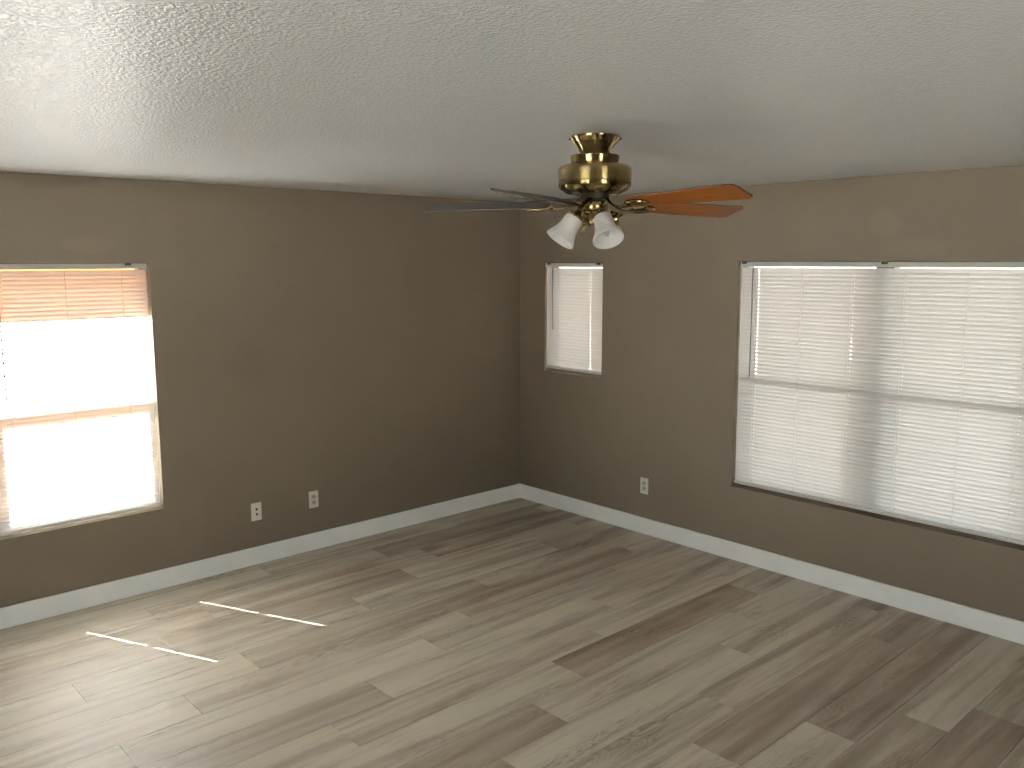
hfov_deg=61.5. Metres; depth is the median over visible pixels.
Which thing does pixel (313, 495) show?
outlet
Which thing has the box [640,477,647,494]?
outlet
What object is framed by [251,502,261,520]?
jack plate
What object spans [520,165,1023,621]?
wall
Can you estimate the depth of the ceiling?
2.37 m
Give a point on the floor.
(518, 632)
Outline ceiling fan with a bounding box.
[425,133,752,248]
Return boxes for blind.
[0,263,160,536]
[546,263,602,374]
[734,261,1023,544]
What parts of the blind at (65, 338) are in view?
ladder cord, ladder cord, rail, ladder cord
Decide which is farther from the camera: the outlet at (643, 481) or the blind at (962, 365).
the outlet at (643, 481)
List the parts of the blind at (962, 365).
ladder cord, ladder cord, ladder cord, rail, ladder cord, ladder cord, ladder cord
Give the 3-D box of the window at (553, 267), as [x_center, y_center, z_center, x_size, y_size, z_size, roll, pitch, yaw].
[0.552,-0.509,6.697,0.062,0.860,0.602,-8,11,-42]
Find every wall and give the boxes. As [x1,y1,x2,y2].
[0,171,519,607]
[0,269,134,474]
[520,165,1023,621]
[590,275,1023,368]
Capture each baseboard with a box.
[0,483,519,629]
[520,484,1023,644]
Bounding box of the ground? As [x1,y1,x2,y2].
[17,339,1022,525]
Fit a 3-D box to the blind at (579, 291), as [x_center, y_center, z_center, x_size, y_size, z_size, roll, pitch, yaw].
[0.476,-0.511,6.627,0.045,0.836,0.596,-8,11,-42]
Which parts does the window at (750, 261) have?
frame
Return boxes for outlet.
[309,490,318,508]
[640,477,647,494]
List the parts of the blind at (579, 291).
ladder cord, rail, ladder cord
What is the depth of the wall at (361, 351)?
5.67 m
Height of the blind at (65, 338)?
1.463 m
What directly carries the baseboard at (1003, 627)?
attached to the wall at (662, 408)
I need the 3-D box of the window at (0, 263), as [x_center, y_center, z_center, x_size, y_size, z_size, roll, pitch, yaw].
[-2.528,0.056,4.896,0.910,1.473,0.062,-8,11,-42]
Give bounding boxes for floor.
[0,498,1023,767]
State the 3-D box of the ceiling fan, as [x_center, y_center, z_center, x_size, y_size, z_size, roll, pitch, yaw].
[0.342,-0.719,3.235,1.286,0.422,1.231,-8,11,-42]
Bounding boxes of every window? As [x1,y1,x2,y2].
[0,263,139,525]
[553,267,600,375]
[750,261,1023,530]
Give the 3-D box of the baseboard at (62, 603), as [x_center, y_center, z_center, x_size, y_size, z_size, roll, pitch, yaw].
[-2.359,1.218,5.044,6.600,0.120,0.014,-8,11,-42]
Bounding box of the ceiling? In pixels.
[0,0,1023,201]
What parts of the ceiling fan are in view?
blade, blade, lamp shade, lamp shade, blade, blade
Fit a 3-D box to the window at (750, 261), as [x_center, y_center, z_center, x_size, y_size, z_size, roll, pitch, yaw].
[2.147,0.029,5.013,0.072,1.473,1.814,-8,11,-42]

